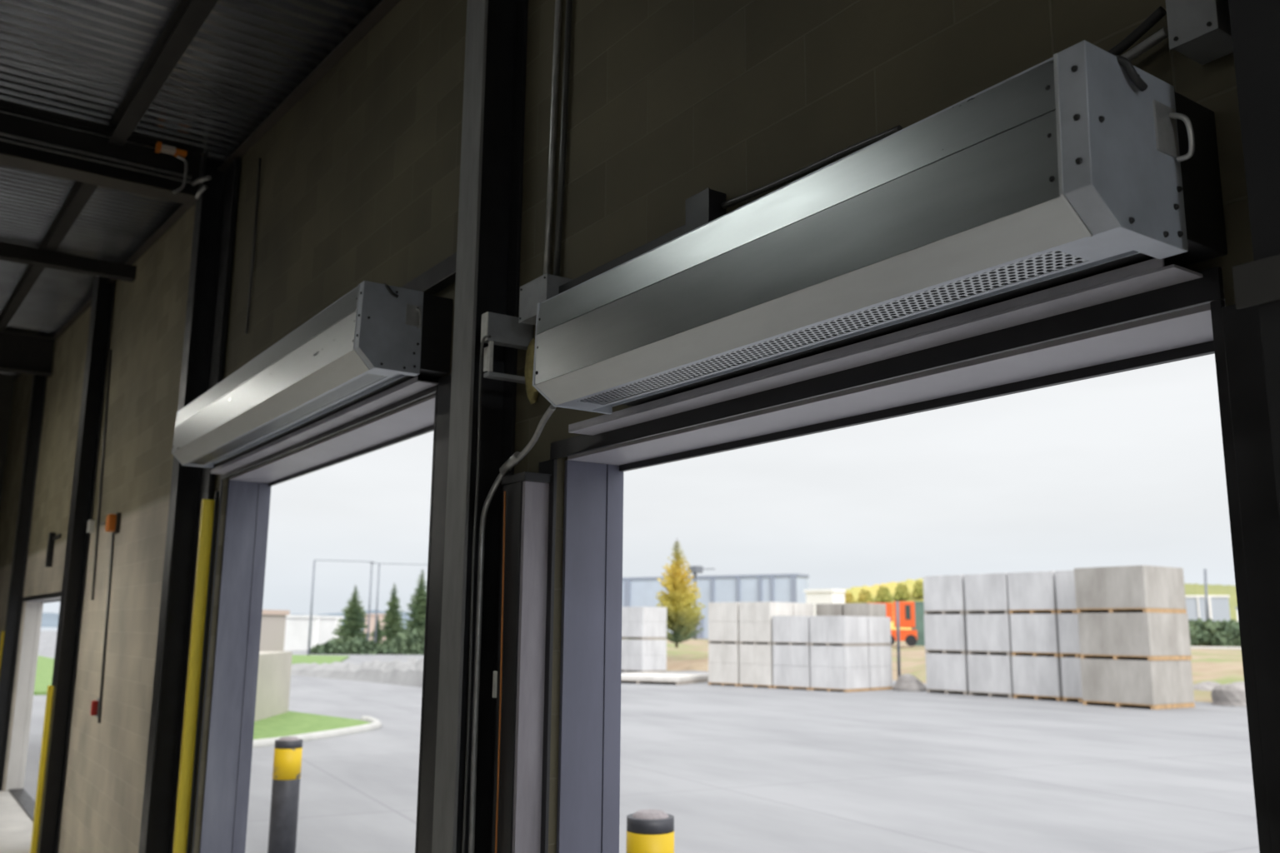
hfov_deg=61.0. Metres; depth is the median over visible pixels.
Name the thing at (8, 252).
tie beam
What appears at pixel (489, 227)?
steel column
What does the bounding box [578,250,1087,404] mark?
grille
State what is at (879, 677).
concrete block
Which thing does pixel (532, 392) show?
foam patch
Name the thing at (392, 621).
conifer
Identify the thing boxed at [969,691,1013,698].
pallet
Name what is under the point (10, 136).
conduit
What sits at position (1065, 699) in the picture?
pallet
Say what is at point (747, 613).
concrete block
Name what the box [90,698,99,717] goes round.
station
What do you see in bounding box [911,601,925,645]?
screen panel
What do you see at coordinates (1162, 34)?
cable
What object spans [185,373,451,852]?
door frame
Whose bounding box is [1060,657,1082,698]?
concrete block
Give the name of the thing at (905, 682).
rock
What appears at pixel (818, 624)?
concrete block
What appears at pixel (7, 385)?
wall
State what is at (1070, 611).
pallet
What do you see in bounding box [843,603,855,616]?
concrete block
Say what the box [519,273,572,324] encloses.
junction box
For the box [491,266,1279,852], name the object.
door frame
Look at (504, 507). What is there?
wire
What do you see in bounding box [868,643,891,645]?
pallet
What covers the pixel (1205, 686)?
rock
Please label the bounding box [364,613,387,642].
building
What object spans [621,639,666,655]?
concrete block
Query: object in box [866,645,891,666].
concrete block
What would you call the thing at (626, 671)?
pallet
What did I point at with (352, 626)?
conifer
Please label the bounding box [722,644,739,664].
concrete block
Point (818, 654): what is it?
concrete block
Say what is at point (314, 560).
overhead wire
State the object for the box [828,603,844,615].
concrete block
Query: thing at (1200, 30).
junction box
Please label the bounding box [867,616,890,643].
concrete block
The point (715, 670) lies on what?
concrete block
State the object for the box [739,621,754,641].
concrete block
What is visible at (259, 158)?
conduit
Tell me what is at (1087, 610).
pallet
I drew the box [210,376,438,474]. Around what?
steel angle
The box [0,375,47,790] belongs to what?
steel column
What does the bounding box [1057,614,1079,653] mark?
concrete block
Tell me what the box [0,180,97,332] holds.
purlin
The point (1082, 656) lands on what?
pallet
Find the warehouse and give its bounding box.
[622,574,809,639]
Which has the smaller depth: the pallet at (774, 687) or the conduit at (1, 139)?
the conduit at (1, 139)
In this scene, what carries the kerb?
on the ground at (737, 769)
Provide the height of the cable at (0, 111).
0.032 m
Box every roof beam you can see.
[0,100,204,205]
[0,330,55,376]
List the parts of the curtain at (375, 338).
panel, panel, chamfer panel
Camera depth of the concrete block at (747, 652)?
50.02 m
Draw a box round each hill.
[40,610,413,629]
[1184,583,1237,621]
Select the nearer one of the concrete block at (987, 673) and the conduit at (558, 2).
the conduit at (558, 2)
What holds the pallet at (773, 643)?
on the concrete block at (800, 654)
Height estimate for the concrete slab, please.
0.177 m
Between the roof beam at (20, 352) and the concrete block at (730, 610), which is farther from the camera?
the concrete block at (730, 610)
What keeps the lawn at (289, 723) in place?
on the ground at (737, 769)
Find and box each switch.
[45,532,61,567]
[480,311,533,384]
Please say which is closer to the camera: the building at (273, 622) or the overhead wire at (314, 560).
the building at (273, 622)
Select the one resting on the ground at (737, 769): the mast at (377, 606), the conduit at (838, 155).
the mast at (377, 606)
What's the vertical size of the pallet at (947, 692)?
0.156 m
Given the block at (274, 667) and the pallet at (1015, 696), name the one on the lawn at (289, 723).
the block at (274, 667)
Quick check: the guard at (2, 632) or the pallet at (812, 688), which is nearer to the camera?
the guard at (2, 632)
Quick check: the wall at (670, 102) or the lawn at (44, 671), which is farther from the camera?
the lawn at (44, 671)
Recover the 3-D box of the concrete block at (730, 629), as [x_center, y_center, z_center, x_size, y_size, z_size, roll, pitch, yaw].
[4.817,9.716,51.529,0.867,0.896,1.780,-9,-14,42]
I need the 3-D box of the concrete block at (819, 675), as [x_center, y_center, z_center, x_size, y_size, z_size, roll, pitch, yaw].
[8.413,11.021,47.858,0.902,0.896,1.841,-9,-14,42]
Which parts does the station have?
plate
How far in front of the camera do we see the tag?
8.30 m
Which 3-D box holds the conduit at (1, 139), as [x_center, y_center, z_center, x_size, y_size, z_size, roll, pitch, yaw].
[-9.029,-2.642,4.632,13.520,0.031,0.022,8,-13,-34]
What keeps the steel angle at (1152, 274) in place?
attached to the door frame at (1189, 319)
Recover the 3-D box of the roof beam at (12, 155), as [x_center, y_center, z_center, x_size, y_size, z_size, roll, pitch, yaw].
[-9.069,-2.717,4.778,13.600,0.400,0.220,8,-13,-34]
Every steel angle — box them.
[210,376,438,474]
[568,258,1202,435]
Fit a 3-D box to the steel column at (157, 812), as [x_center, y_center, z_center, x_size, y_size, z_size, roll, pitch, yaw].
[-3.441,0.938,8.110,0.228,6.252,0.300,8,-13,-34]
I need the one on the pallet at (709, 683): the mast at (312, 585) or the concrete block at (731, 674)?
the concrete block at (731, 674)
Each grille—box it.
[189,374,386,464]
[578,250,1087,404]
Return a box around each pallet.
[620,678,708,684]
[621,636,666,639]
[621,670,666,672]
[708,640,739,644]
[708,682,739,686]
[739,641,772,644]
[739,684,773,688]
[772,642,811,645]
[773,685,810,690]
[810,643,868,646]
[810,687,869,692]
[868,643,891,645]
[870,686,892,690]
[924,610,965,614]
[925,650,967,654]
[926,689,969,694]
[965,610,1009,614]
[967,650,1011,655]
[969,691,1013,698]
[1009,610,1057,614]
[1011,651,1059,657]
[1013,694,1063,701]
[1057,609,1077,614]
[1060,653,1079,657]
[1063,697,1083,702]
[1076,608,1186,614]
[1080,654,1191,660]
[1082,700,1194,709]
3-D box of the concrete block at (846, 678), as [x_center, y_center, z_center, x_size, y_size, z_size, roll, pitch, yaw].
[9.075,10.912,47.243,0.902,0.896,1.844,-9,-14,42]
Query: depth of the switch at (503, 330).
4.01 m
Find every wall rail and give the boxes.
[401,252,456,294]
[558,224,685,294]
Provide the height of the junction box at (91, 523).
0.140 m
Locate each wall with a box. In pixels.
[0,0,1253,852]
[0,374,14,506]
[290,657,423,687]
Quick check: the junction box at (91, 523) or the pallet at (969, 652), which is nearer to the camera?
the junction box at (91, 523)
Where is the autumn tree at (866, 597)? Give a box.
[857,589,874,603]
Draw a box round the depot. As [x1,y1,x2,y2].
[1185,595,1230,622]
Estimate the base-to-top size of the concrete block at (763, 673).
0.896 m
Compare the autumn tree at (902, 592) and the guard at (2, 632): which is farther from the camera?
the autumn tree at (902, 592)
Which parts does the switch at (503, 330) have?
label plate, bracket post, bracket arm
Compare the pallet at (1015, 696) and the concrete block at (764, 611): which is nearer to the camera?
the pallet at (1015, 696)
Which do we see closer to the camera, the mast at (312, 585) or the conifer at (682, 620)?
the conifer at (682, 620)
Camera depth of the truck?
84.25 m
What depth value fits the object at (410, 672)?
51.78 m
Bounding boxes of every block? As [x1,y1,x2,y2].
[254,651,292,721]
[621,606,666,622]
[621,622,666,637]
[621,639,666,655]
[621,655,666,670]
[708,602,722,621]
[708,621,722,640]
[708,643,722,663]
[708,663,723,683]
[722,602,739,621]
[722,621,739,641]
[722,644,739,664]
[722,663,739,684]
[739,602,754,621]
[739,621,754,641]
[739,644,759,664]
[739,664,754,684]
[754,601,793,621]
[754,621,772,642]
[755,644,773,664]
[755,665,773,685]
[772,615,790,642]
[772,645,790,665]
[773,665,790,686]
[790,615,809,642]
[790,645,810,666]
[790,665,810,687]
[792,603,814,615]
[809,615,827,643]
[810,645,828,667]
[810,666,828,688]
[815,604,829,615]
[826,615,868,643]
[827,645,869,667]
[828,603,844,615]
[828,667,869,689]
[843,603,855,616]
[855,603,886,617]
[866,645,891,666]
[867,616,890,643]
[868,666,892,688]
[922,575,965,610]
[924,614,967,650]
[925,653,982,691]
[964,573,1009,610]
[965,614,1011,651]
[967,654,1013,694]
[1007,570,1057,609]
[1010,614,1059,653]
[1011,655,1063,696]
[1055,570,1076,609]
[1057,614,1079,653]
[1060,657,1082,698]
[1074,565,1186,609]
[1077,612,1190,655]
[1080,658,1194,704]
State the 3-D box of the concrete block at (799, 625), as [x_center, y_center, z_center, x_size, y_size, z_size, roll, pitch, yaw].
[7.690,9.126,48.922,0.962,1.156,1.836,-9,-14,42]
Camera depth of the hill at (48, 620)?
693.47 m
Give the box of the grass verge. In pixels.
[291,655,349,664]
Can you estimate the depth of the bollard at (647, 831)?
6.81 m
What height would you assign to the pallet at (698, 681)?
0.156 m
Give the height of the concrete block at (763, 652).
0.896 m
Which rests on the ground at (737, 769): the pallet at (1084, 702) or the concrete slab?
the pallet at (1084, 702)
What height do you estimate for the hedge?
3.169 m
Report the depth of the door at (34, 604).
17.34 m
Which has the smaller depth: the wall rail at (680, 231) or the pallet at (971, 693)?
the wall rail at (680, 231)
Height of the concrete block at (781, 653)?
0.896 m
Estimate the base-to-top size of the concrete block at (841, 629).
1.156 m
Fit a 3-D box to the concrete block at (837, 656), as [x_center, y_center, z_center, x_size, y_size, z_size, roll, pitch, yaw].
[9.084,10.028,47.408,0.902,0.896,1.841,-9,-14,42]
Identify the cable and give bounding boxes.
[0,110,154,149]
[461,335,490,852]
[1107,5,1166,54]
[1120,26,1168,61]
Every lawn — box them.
[33,655,54,695]
[253,710,370,739]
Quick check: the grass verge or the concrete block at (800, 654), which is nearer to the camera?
the concrete block at (800, 654)
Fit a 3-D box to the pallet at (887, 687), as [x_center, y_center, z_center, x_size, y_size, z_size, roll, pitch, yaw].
[10.062,11.735,48.838,1.820,0.116,1.880,-9,-14,42]
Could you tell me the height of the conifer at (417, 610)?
9.138 m
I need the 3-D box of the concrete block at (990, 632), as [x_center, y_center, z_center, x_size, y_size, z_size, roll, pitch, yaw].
[14.981,8.545,45.067,1.959,1.486,2.075,8,-13,-34]
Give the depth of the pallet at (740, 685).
49.68 m
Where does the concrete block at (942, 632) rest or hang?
on the pallet at (944, 652)
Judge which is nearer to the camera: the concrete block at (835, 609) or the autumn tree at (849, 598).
the concrete block at (835, 609)
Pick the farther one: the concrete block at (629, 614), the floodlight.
the floodlight
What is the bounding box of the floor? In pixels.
[0,790,33,852]
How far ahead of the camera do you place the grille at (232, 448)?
5.55 m
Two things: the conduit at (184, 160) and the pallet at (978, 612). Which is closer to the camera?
the conduit at (184, 160)
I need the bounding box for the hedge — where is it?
[1188,617,1240,646]
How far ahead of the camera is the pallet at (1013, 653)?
42.97 m
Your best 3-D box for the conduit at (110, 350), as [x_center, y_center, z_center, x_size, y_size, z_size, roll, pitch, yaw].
[-6.053,0.491,12.235,0.026,2.895,0.510,8,-13,-34]
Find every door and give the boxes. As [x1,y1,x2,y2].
[0,591,61,821]
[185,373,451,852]
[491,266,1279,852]
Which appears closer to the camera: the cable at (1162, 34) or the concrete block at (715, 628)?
the cable at (1162, 34)
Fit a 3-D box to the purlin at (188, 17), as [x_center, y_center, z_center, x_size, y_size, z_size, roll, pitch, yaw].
[0.197,-2.589,2.145,0.110,1.453,14.500,8,-13,-34]
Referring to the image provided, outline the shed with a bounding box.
[804,589,845,615]
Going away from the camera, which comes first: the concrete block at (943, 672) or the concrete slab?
the concrete block at (943, 672)
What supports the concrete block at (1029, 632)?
on the pallet at (1013, 653)
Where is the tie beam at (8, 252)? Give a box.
[0,241,136,282]
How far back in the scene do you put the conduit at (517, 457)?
3.86 m
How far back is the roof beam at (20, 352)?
17.48 m
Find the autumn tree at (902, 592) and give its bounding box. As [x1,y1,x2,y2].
[893,583,910,599]
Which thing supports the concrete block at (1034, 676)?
on the pallet at (1015, 696)
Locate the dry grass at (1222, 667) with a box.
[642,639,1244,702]
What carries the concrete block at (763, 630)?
on the pallet at (740, 642)
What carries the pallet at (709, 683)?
on the ground at (737, 769)
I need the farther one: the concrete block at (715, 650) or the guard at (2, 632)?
the concrete block at (715, 650)
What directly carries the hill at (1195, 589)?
on the ground at (737, 769)
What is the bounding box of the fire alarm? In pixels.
[105,512,121,534]
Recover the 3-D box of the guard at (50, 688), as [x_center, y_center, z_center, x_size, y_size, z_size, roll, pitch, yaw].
[-6.660,3.851,12.102,0.048,1.878,0.110,8,-13,-34]
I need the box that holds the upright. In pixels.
[170,159,239,852]
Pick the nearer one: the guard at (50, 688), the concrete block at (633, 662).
the guard at (50, 688)
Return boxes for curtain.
[171,280,453,468]
[532,40,1227,414]
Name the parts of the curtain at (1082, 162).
panel, panel, chamfer panel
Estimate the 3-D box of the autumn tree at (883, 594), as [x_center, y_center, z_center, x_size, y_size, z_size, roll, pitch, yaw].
[31.382,21.592,140.013,2.270,2.085,2.176,8,-13,-34]
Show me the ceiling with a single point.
(80, 59)
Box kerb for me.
[252,715,381,748]
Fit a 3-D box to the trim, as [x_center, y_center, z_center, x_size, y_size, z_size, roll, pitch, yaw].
[-4.391,-1.994,10.240,0.068,3.077,33.000,8,-13,-34]
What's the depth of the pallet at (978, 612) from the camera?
44.90 m
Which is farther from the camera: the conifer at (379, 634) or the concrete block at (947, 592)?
the conifer at (379, 634)
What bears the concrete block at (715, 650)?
on the concrete block at (715, 670)
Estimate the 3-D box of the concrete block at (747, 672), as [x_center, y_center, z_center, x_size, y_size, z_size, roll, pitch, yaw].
[5.527,11.483,50.496,0.887,0.896,1.794,-9,-14,42]
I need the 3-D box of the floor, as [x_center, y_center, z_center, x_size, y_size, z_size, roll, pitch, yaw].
[-10.036,3.631,5.272,14.170,0.200,33.000,8,-13,-34]
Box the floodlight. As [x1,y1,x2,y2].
[687,565,714,639]
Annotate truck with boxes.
[866,601,917,646]
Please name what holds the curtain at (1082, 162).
attached to the wall at (670, 102)
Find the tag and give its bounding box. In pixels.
[155,141,187,158]
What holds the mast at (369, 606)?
on the ground at (737, 769)
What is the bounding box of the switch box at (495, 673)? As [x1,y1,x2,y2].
[492,670,497,698]
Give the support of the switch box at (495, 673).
attached to the door frame at (1189, 319)
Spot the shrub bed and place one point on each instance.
(412, 642)
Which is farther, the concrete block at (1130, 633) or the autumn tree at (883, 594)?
the autumn tree at (883, 594)
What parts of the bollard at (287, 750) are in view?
post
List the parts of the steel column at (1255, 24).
gusset plate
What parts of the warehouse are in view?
door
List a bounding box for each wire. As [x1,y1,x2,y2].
[314,560,427,564]
[495,491,505,852]
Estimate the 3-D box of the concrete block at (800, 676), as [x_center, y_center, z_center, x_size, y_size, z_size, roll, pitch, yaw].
[7.670,11.142,48.547,0.962,0.896,1.839,-9,-14,42]
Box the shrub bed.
[310,625,424,654]
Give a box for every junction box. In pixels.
[86,520,94,533]
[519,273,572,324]
[685,187,725,233]
[1165,0,1233,64]
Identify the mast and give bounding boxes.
[307,560,314,654]
[366,563,372,640]
[374,564,379,642]
[1203,569,1208,619]
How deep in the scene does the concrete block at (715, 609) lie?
51.63 m
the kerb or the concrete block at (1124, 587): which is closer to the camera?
the kerb
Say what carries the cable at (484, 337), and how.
attached to the switch at (503, 330)
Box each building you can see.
[259,610,289,651]
[284,615,343,650]
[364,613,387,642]
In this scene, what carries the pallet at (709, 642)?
on the concrete block at (730, 652)
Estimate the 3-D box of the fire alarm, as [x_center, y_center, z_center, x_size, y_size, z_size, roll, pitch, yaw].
[-5.334,0.978,11.004,0.108,0.200,0.200,8,-13,-34]
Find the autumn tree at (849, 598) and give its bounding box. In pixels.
[845,592,856,603]
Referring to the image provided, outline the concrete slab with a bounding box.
[620,672,708,681]
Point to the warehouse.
(637, 592)
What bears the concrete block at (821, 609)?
on the concrete block
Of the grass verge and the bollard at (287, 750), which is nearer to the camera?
the bollard at (287, 750)
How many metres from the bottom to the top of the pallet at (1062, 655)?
0.156 m
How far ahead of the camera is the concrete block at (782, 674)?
48.53 m
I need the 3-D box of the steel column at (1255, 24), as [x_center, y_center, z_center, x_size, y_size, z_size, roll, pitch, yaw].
[1.083,0.135,1.594,0.228,5.536,0.290,8,-13,-34]
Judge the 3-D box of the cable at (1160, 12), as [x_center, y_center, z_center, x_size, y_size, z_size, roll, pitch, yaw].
[0.941,-0.750,2.112,0.026,0.069,0.167,9,-13,-37]
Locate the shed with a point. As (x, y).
(815, 597)
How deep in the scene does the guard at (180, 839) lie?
7.53 m
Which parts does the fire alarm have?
plate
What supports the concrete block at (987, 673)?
on the pallet at (971, 693)
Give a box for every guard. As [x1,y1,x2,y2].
[0,631,4,666]
[30,685,53,852]
[172,499,214,852]
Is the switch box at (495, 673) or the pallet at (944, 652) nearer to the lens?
the switch box at (495, 673)
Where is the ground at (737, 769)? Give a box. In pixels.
[23,630,1259,852]
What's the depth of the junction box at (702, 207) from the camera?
3.17 m
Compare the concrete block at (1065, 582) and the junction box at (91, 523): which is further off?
the concrete block at (1065, 582)
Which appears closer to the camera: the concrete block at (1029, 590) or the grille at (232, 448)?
the grille at (232, 448)
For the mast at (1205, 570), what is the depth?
109.83 m
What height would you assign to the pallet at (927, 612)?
0.156 m
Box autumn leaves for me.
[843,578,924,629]
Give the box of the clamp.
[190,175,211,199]
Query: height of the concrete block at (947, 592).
1.486 m
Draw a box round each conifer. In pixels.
[329,585,374,641]
[369,615,384,644]
[380,582,404,643]
[395,570,426,634]
[655,538,705,647]
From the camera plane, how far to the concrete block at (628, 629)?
65.49 m
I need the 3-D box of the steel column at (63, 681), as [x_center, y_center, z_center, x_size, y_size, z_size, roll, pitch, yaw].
[-6.530,1.490,12.560,0.228,6.733,0.480,8,-13,-34]
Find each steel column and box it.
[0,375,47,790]
[36,275,115,852]
[138,152,228,852]
[431,0,528,852]
[1228,0,1279,523]
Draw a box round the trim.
[11,0,400,380]
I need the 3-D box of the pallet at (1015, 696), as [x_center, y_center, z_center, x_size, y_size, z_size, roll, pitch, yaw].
[16.204,10.679,42.950,1.960,0.156,2.076,8,-13,-34]
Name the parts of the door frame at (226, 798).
plate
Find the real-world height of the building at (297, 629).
3.631 m
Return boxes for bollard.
[267,736,302,852]
[625,810,674,852]
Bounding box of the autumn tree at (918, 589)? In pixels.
[911,580,923,597]
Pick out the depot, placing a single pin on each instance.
(1218, 606)
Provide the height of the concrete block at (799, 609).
0.896 m
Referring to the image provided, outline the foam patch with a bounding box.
[525,338,538,404]
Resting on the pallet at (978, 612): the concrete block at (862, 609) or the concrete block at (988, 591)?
the concrete block at (988, 591)
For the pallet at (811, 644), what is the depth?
47.28 m
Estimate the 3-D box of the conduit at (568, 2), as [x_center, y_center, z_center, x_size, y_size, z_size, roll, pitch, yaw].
[-0.269,-1.637,4.118,0.024,2.290,0.113,8,-13,-34]
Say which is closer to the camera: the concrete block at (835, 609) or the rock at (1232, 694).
the rock at (1232, 694)
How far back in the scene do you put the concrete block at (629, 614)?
65.66 m
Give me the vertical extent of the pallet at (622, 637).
0.116 m
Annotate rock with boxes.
[892,673,926,691]
[1193,681,1221,691]
[1210,681,1246,706]
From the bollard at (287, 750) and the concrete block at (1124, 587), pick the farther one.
the concrete block at (1124, 587)
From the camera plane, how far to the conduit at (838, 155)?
2.85 m
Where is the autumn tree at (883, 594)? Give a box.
[875,585,892,601]
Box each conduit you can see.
[0,131,191,179]
[0,137,191,184]
[90,349,111,599]
[97,533,114,723]
[172,155,188,194]
[245,157,261,333]
[468,404,556,852]
[543,0,561,274]
[553,0,572,276]
[720,125,902,209]
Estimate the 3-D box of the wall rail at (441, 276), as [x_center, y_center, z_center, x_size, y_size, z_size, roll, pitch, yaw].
[-1.753,-0.440,6.047,0.059,0.090,3.940,8,-13,-34]
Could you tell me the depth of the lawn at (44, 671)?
52.27 m
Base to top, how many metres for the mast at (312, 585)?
8.162 m
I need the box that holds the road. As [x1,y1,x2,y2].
[1190,646,1240,649]
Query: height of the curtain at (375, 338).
0.376 m
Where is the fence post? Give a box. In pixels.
[895,601,900,678]
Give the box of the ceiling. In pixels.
[0,0,381,375]
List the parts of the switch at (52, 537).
switch arm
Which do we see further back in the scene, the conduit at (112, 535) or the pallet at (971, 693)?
the pallet at (971, 693)
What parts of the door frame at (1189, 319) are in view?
plate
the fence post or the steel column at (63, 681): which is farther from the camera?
the fence post
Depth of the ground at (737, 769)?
20.03 m
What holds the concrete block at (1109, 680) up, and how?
on the pallet at (1084, 702)
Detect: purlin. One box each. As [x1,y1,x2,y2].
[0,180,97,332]
[107,0,218,146]
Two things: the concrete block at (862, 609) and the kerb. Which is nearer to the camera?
the kerb
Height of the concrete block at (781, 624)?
1.156 m
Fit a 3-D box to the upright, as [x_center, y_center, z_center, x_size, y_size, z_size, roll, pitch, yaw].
[-3.173,0.971,7.860,0.033,6.100,0.240,8,-13,-34]
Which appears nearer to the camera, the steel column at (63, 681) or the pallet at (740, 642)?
the steel column at (63, 681)

